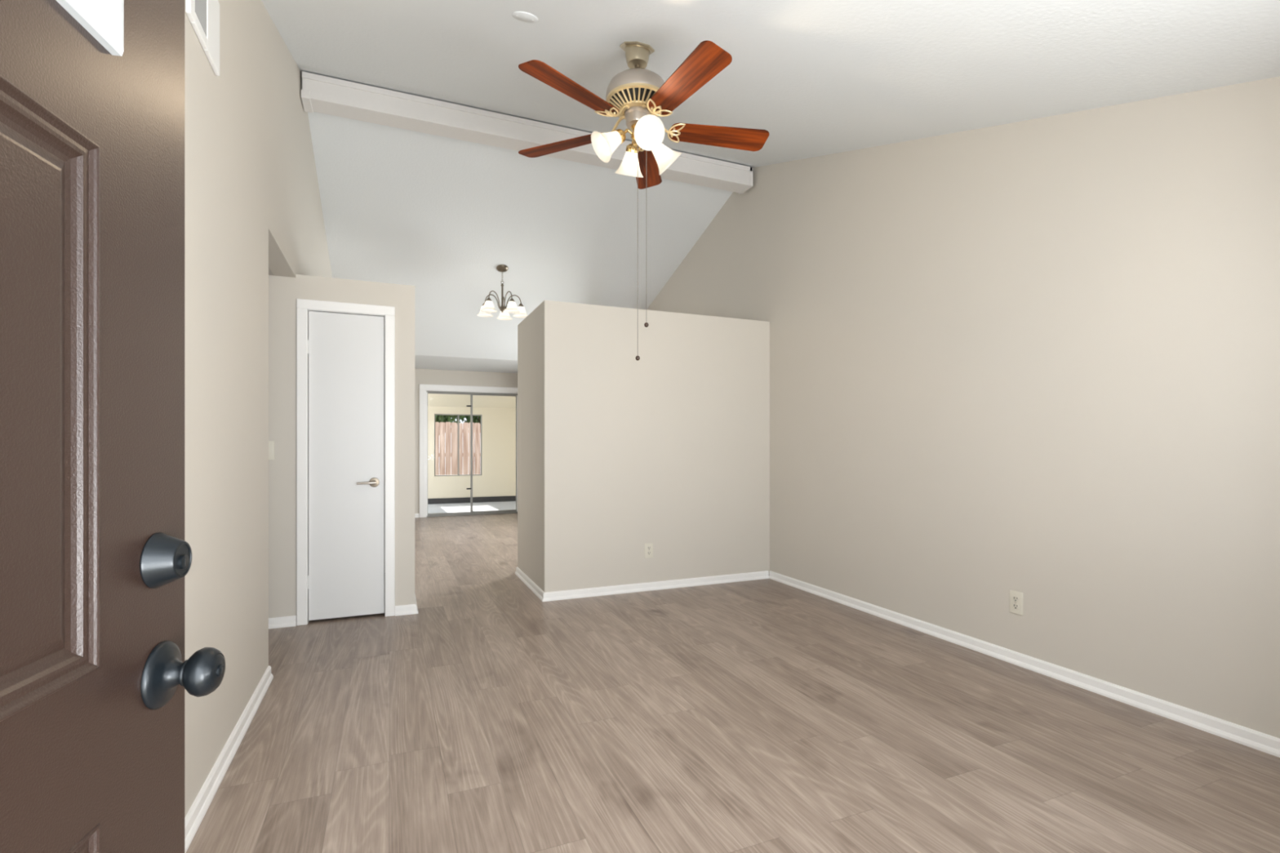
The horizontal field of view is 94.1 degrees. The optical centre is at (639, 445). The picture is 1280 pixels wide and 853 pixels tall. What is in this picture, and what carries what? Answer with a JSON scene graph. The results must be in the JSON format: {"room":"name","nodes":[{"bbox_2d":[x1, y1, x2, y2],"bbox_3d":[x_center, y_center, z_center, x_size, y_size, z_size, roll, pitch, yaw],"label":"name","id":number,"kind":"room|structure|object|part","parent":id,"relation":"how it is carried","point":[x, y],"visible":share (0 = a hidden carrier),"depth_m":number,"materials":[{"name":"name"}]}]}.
{"room":"empty living room","nodes":[
{"label":"empty living room","id":0,"kind":"room"},
{"bbox_2d":[184,0,332,817],"bbox_3d":[-2.547,-0.698,4.472,0.120,3.715,10.180,0,0,-23],"label":"wall","id":1,"kind":"structure","parent":0,"point":[253,205],"depth_m":2.31,"materials":[{"name":"beige paint"}]},
{"bbox_2d":[185,0,219,75],"bbox_3d":[-1.397,-1.401,1.909,0.014,0.250,0.330,0,0,-23],"label":"air vent","id":2,"kind":"object","parent":1,"relation":"in","point":[203,15],"visible":1,"depth_m":1.93,"materials":[{"name":"white plastic"}]},
{"bbox_2d":[184,665,273,852],"bbox_3d":[-1.174,1.128,1.388,0.021,0.064,3.430,0,0,-23],"label":"baseboard","id":3,"kind":"structure","parent":1,"relation":"attached to","point":[194,816],"depth_m":2.10,"materials":[{"name":"white paint"}]},
{"bbox_2d":[268,267,274,275],"bbox_3d":[-2.690,-1.130,3.116,1.195,0.100,1.170,0,0,-23],"label":"ceiling","id":4,"kind":"structure","parent":0,"point":[270,273],"depth_m":3.74,"materials":[{"name":"grey paint"}]},
{"bbox_2d":[414,368,517,517],"bbox_3d":[-2.817,-0.035,9.946,3.865,2.390,0.120,0,0,-23],"label":"wall","id":5,"kind":"structure","parent":0,"point":[422,376],"depth_m":9.72,"materials":[{"name":"beige paint"}]},
{"bbox_2d":[419,384,517,517],"bbox_3d":[-2.783,0.089,9.950,1.694,2.142,0.158,0,0,-23],"label":"door frame","id":6,"kind":"structure","parent":5,"relation":"attached to","point":[424,388],"depth_m":9.60,"materials":[{"name":"white paint"}]},
{"bbox_2d":[426,391,517,516],"bbox_3d":[-2.784,0.140,9.951,1.470,2.038,0.096,0,0,-23],"label":"door","id":7,"kind":"structure","parent":5,"relation":"in","point":[512,511],"depth_m":9.91,"materials":[{"name":"silver metal"}]},
{"bbox_3d":[-3.115,0.141,9.790,0.708,1.990,0.028,0,0,-23],"label":"sliding panel","id":8,"kind":"part","parent":7,"relation":"part of","materials":[{"name":"clear glass"}]},
{"bbox_3d":[-2.478,0.141,10.101,0.764,1.990,0.028,0,0,-23],"label":"sliding panel","id":9,"kind":"part","parent":7,"relation":"part of","materials":[{"name":"clear glass"}]},
{"bbox_2d":[427,406,515,498],"bbox_3d":[-4.405,0.195,11.705,4.150,1.930,0.105,0,0,-23],"label":"wall","id":10,"kind":"structure","parent":0,"point":[498,478],"depth_m":12.20,"materials":[{"name":"beige paint"}]},
{"bbox_2d":[434,413,482,475],"bbox_3d":[-3.664,-0.005,12.025,0.925,1.240,0.050,0,0,-23],"label":"window","id":11,"kind":"structure","parent":10,"relation":"in","point":[458,474],"depth_m":12.01,"materials":[{"name":"silver metal"}]},
{"bbox_2d":[427,495,515,504],"bbox_3d":[-4.384,1.105,11.654,3.950,0.110,0.015,0,0,-23],"label":"baseboard","id":12,"kind":"structure","parent":10,"relation":"attached to","point":[512,498],"depth_m":12.04,"materials":[{"name":"grey"}]},
{"bbox_2d":[427,393,515,408],"bbox_3d":[-4.101,-0.977,10.854,4.650,0.567,2.550,0,0,-23],"label":"ceiling","id":13,"kind":"structure","parent":0,"point":[433,399],"depth_m":11.60,"materials":[{"name":"beige paint"}]},
{"bbox_2d":[268,274,769,617],"bbox_3d":[-1.401,0.029,5.037,4.820,2.262,1.628,0,0,-23],"label":"wall","id":14,"kind":"structure","parent":0,"point":[668,448],"depth_m":4.69,"materials":[{"name":"beige paint"}]},
{"bbox_2d":[268,440,274,459],"bbox_3d":[-2.358,0.033,3.772,0.072,0.120,0.018,0,0,-23],"label":"light switch","id":15,"kind":"object","parent":14,"relation":"attached to","point":[271,443],"visible":0.3,"depth_m":3.78,"materials":[{"name":"beige plastic"}]},
{"bbox_2d":[296,298,395,625],"bbox_3d":[-1.960,0.108,3.995,0.585,2.103,0.116,0,0,-23],"label":"door frame","id":16,"kind":"structure","parent":14,"relation":"attached to","point":[303,306],"depth_m":3.89,"materials":[{"name":"white paint"}]},
{"bbox_2d":[307,311,385,620],"bbox_3d":[-1.948,0.134,3.958,0.469,2.017,0.094,0,0,-23],"label":"door","id":17,"kind":"structure","parent":14,"relation":"in","point":[346,352],"depth_m":3.97,"materials":[{"name":"white paint"}]},
{"bbox_3d":[-1.822,0.251,3.972,0.119,0.019,0.022,0,0,-23],"label":"lever","id":18,"kind":"part","parent":17,"relation":"part of","materials":[{"name":"silver metal"}]},
{"bbox_2d":[395,593,417,616],"bbox_3d":[-1.911,1.128,4.826,0.148,0.064,1.621,0,0,-23],"label":"baseboard","id":19,"kind":"structure","parent":14,"relation":"attached to","point":[410,609],"depth_m":4.08,"materials":[{"name":"white paint"}]},
{"bbox_2d":[515,566,768,601],"bbox_3d":[-0.002,1.128,5.288,2.005,0.064,1.050,0,0,-23],"label":"baseboard","id":20,"kind":"structure","parent":14,"relation":"attached to","point":[664,584],"depth_m":4.78,"materials":[{"name":"white paint"}]},
{"bbox_2d":[644,542,653,558],"bbox_3d":[0.071,0.842,4.767,0.072,0.120,0.009,0,0,-23],"label":"wall outlet","id":21,"kind":"object","parent":14,"relation":"attached to","point":[648,546],"visible":1,"depth_m":4.76,"materials":[{"name":"beige plastic"}]},
{"bbox_2d":[186,501,1279,852],"bbox_3d":[-1.741,1.220,5.999,4.940,0.120,12.690,0,0,-23],"label":"floor","id":22,"kind":"structure","parent":0,"point":[764,715],"depth_m":2.33,"materials":[{"name":"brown laminate"}]},
{"bbox_2d":[261,0,1279,373],"bbox_3d":[-0.817,-1.830,5.189,3.865,1.730,10.440,0,0,-23],"label":"ceiling","id":23,"kind":"structure","parent":0,"point":[437,215],"depth_m":3.30,"materials":[{"name":"white paint"}]},
{"bbox_2d":[476,264,528,319],"bbox_3d":[-1.500,-1.686,6.504,0.564,0.531,0.545,0,0,-6],"label":"chandelier","id":24,"kind":"object","parent":23,"relation":"hanging from","point":[487,307],"visible":0.99,"depth_m":6.47,"materials":[{"name":"white glass"}]},
{"bbox_3d":[-1.697,-1.475,6.527,0.176,0.110,0.176,0,0,12],"label":"lamp shade","id":25,"kind":"part","parent":24,"relation":"part of","materials":[{"name":"white glass"}]},
{"bbox_3d":[-1.600,-1.475,6.308,0.176,0.110,0.176,0,0,30],"label":"lamp shade","id":26,"kind":"part","parent":24,"relation":"part of","materials":[{"name":"white glass"}]},
{"bbox_3d":[-1.622,-1.565,6.511,0.220,0.173,0.066,0,0,12],"label":"arm","id":27,"kind":"part","parent":24,"relation":"part of","materials":[{"name":"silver metal"}]},
{"bbox_3d":[-1.561,-1.565,6.374,0.066,0.173,0.220,0,0,30],"label":"arm","id":28,"kind":"part","parent":24,"relation":"part of","materials":[{"name":"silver metal"}]},
{"bbox_3d":[-1.498,-1.615,6.484,0.052,0.350,0.052,0,0,-23],"label":"stem","id":29,"kind":"part","parent":24,"relation":"part of","materials":[{"name":"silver metal"}]},
{"bbox_3d":[-1.519,-1.475,6.687,0.176,0.110,0.176,0,0,-6],"label":"lamp shade","id":30,"kind":"part","parent":24,"relation":"part of","materials":[{"name":"white glass"}]},
{"bbox_3d":[-1.413,-1.565,6.390,0.066,0.173,0.220,0,0,-42],"label":"arm","id":31,"kind":"part","parent":24,"relation":"part of","materials":[{"name":"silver metal"}]},
{"bbox_3d":[-1.361,-1.475,6.333,0.176,0.110,0.176,0,0,-42],"label":"lamp shade","id":32,"kind":"part","parent":24,"relation":"part of","materials":[{"name":"white glass"}]},
{"bbox_3d":[-1.382,-1.565,6.536,0.220,0.173,0.066,0,0,-24],"label":"arm","id":33,"kind":"part","parent":24,"relation":"part of","materials":[{"name":"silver metal"}]},
{"bbox_3d":[-1.311,-1.475,6.567,0.176,0.110,0.176,0,0,-24],"label":"lamp shade","id":34,"kind":"part","parent":24,"relation":"part of","materials":[{"name":"white glass"}]},
{"bbox_2d":[511,11,537,22],"bbox_3d":[-0.500,-1.860,2.590,0.112,0.038,0.106,0,0,-19],"label":"cover plate","id":35,"kind":"object","parent":23,"relation":"attached to","point":[522,16],"visible":1,"depth_m":2.58,"materials":[{"name":"white plastic"}]},
{"bbox_2d":[301,71,752,194],"bbox_3d":[-0.665,-2.429,4.783,3.579,0.180,0.194,0,0,-23],"label":"beam","id":36,"kind":"structure","parent":23,"relation":"attached to","point":[320,94],"depth_m":4.47,"materials":[{"name":"white paint"}]},
{"bbox_2d":[518,40,768,360],"bbox_3d":[0.016,-1.140,2.765,1.232,1.492,1.217,0,0,-23],"label":"ceiling fan","id":37,"kind":"object","parent":23,"relation":"hanging from","point":[638,95],"visible":1,"depth_m":2.71,"materials":[{"name":"brown wood"}]},
{"bbox_3d":[-0.376,-1.485,2.951,0.482,0.038,0.140,0,0,25],"label":"fan blade","id":38,"kind":"part","parent":37,"relation":"part of","materials":[{"name":"brown wood"}]},
{"bbox_3d":[-0.281,-1.485,2.491,0.140,0.038,0.482,0,0,43],"label":"fan blade","id":39,"kind":"part","parent":37,"relation":"part of","materials":[{"name":"brown wood"}]},
{"bbox_3d":[-0.131,-1.399,2.743,0.082,0.071,0.053,0,0,-23],"label":"bulb","id":40,"kind":"part","parent":37,"relation":"part of","materials":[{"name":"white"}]},
{"bbox_3d":[-0.150,-1.378,2.737,0.147,0.144,0.142,0,0,-23],"label":"lamp shade","id":41,"kind":"part","parent":37,"relation":"part of","materials":[{"name":"white glass"}]},
{"bbox_3d":[-0.073,-1.434,2.765,0.100,0.074,0.061,0,0,-23],"label":"lamp arm","id":42,"kind":"part","parent":37,"relation":"part of","materials":[{"name":"gold metal"}]},
{"bbox_3d":[-0.053,-1.359,2.911,0.132,0.144,0.135,0,0,34],"label":"lamp shade","id":43,"kind":"part","parent":37,"relation":"part of","materials":[{"name":"white glass"}]},
{"bbox_3d":[-0.031,-1.431,2.847,0.061,0.072,0.096,0,0,-23],"label":"lamp arm","id":44,"kind":"part","parent":37,"relation":"part of","materials":[{"name":"gold metal"}]},
{"bbox_3d":[-0.011,-0.957,2.742,0.004,1.089,0.004,0,0,-23],"label":"pull chain","id":45,"kind":"part","parent":37,"relation":"part of","materials":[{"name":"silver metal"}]},
{"bbox_3d":[0.029,-1.035,2.752,0.004,0.934,0.004,0,0,-23],"label":"pull chain","id":46,"kind":"part","parent":37,"relation":"part of","materials":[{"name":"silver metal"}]},
{"bbox_3d":[0.023,-1.406,2.680,0.053,0.066,0.084,0,0,-23],"label":"bulb","id":47,"kind":"part","parent":37,"relation":"part of","materials":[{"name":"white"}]},
{"bbox_3d":[0.032,-1.485,3.182,0.140,0.038,0.482,0,0,6],"label":"fan blade","id":48,"kind":"part","parent":37,"relation":"part of","materials":[{"name":"brown wood"}]},
{"bbox_3d":[0.028,-1.385,2.661,0.142,0.139,0.145,0,0,-23],"label":"lamp shade","id":49,"kind":"part","parent":37,"relation":"part of","materials":[{"name":"white glass"}]},
{"bbox_3d":[0.135,-1.364,2.830,0.132,0.147,0.145,0,0,39],"label":"lamp shade","id":50,"kind":"part","parent":37,"relation":"part of","materials":[{"name":"white glass"}]},
{"bbox_3d":[0.184,-1.485,2.439,0.140,0.038,0.482,0,0,-29],"label":"fan blade","id":51,"kind":"part","parent":37,"relation":"part of","materials":[{"name":"brown wood"}]},
{"bbox_3d":[0.378,-1.485,2.866,0.482,0.038,0.140,0,0,-12],"label":"fan blade","id":52,"kind":"part","parent":37,"relation":"part of","materials":[{"name":"brown wood"}]},
{"bbox_2d":[646,76,1279,737],"bbox_3d":[0.905,-0.698,5.924,0.120,3.715,10.180,0,0,-23],"label":"wall","id":53,"kind":"structure","parent":0,"point":[1038,358],"depth_m":3.04,"materials":[{"name":"beige paint"}]},
{"bbox_2d":[1009,590,1022,615],"bbox_3d":[1.996,0.835,3.163,0.009,0.120,0.072,0,0,-23],"label":"wall outlet","id":54,"kind":"object","parent":53,"relation":"attached to","point":[1015,597],"visible":1,"depth_m":3.16,"materials":[{"name":"beige plastic"}]},
{"bbox_2d":[1013,595,1018,601],"bbox_3d":[1.993,0.815,3.162,0.003,0.029,0.034,0,0,-23],"label":"receptacle","id":55,"kind":"object","parent":54,"relation":"attached to","point":[1015,598],"depth_m":3.16,"materials":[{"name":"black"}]},
{"bbox_2d":[1013,603,1018,608],"bbox_3d":[1.993,0.855,3.162,0.003,0.029,0.034,0,0,-23],"label":"receptacle","id":56,"kind":"object","parent":54,"relation":"attached to","point":[1015,606],"depth_m":3.16,"materials":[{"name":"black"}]},
{"bbox_2d":[768,570,1279,757],"bbox_3d":[1.972,1.128,3.204,0.021,0.064,4.340,0,0,-23],"label":"baseboard","id":57,"kind":"structure","parent":53,"relation":"attached to","point":[1259,740],"depth_m":2.89,"materials":[{"name":"white paint"}]},
{"bbox_3d":[1.179,0.098,0.441,3.865,2.125,0.140,0,0,-23],"label":"wall","id":58,"kind":"structure","parent":0,"visible":0},
{"bbox_2d":[0,0,225,852],"bbox_3d":[-0.506,0.139,0.310,0.172,2.018,0.912,0,0,-12],"label":"door","id":59,"kind":"structure","parent":58,"relation":"in","point":[95,557],"depth_m":0.60,"materials":[{"name":"brown paint"}]},
{"bbox_3d":[-0.509,-0.576,0.315,0.072,0.337,0.619,0,0,-12],"label":"lite frame","id":60,"kind":"part","parent":59,"relation":"part of","materials":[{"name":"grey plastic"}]},
{"bbox_3d":[-0.538,0.272,0.714,0.063,0.077,0.077,0,0,-12],"label":"knob","id":61,"kind":"part","parent":59,"relation":"part of","materials":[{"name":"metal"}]},
{"label":"outside","id":62,"kind":"structure","parent":0,"visible":0},
{"bbox_3d":[-2.031,1.397,9.994,32.000,0.225,32.000,0,0,-23],"label":"ground","id":63,"kind":"structure","parent":62,"visible":0},
{"bbox_2d":[435,414,464,422],"bbox_3d":[-5.892,-0.265,16.622,1.956,3.106,1.607,0,0,-23],"label":"tree","id":64,"kind":"object","parent":63,"relation":"on","point":[438,419],"visible":0.08,"depth_m":16.41,"materials":[{"name":"green plant"}]},
{"bbox_2d":[435,422,480,475],"bbox_3d":[-4.564,0.349,15.083,10.076,1.872,0.154,0,0,-23],"label":"fence","id":65,"kind":"object","parent":63,"relation":"on","point":[446,433],"visible":0.05,"depth_m":14.98,"materials":[{"name":"brown wood"}]},
{"bbox_2d":[460,415,480,423],"bbox_3d":[-4.618,-0.352,18.050,1.987,3.279,1.629,0,0,-23],"label":"tree","id":66,"kind":"object","parent":63,"relation":"on","point":[476,419],"visible":0.03,"depth_m":17.63,"materials":[{"name":"green plant"}]},
{"bbox_3d":[-2.690,0.040,3.116,1.195,2.240,1.170,0,0,-23],"label":"wall","id":67,"kind":"structure","parent":0,"visible":0},
{"bbox_2d":[268,615,296,628],"bbox_3d":[-2.763,1.128,3.600,1.197,0.064,0.021,0,0,-23],"label":"baseboard","id":68,"kind":"structure","parent":67,"relation":"attached to","point":[284,621],"depth_m":3.80,"materials":[{"name":"white paint"}]}
]}

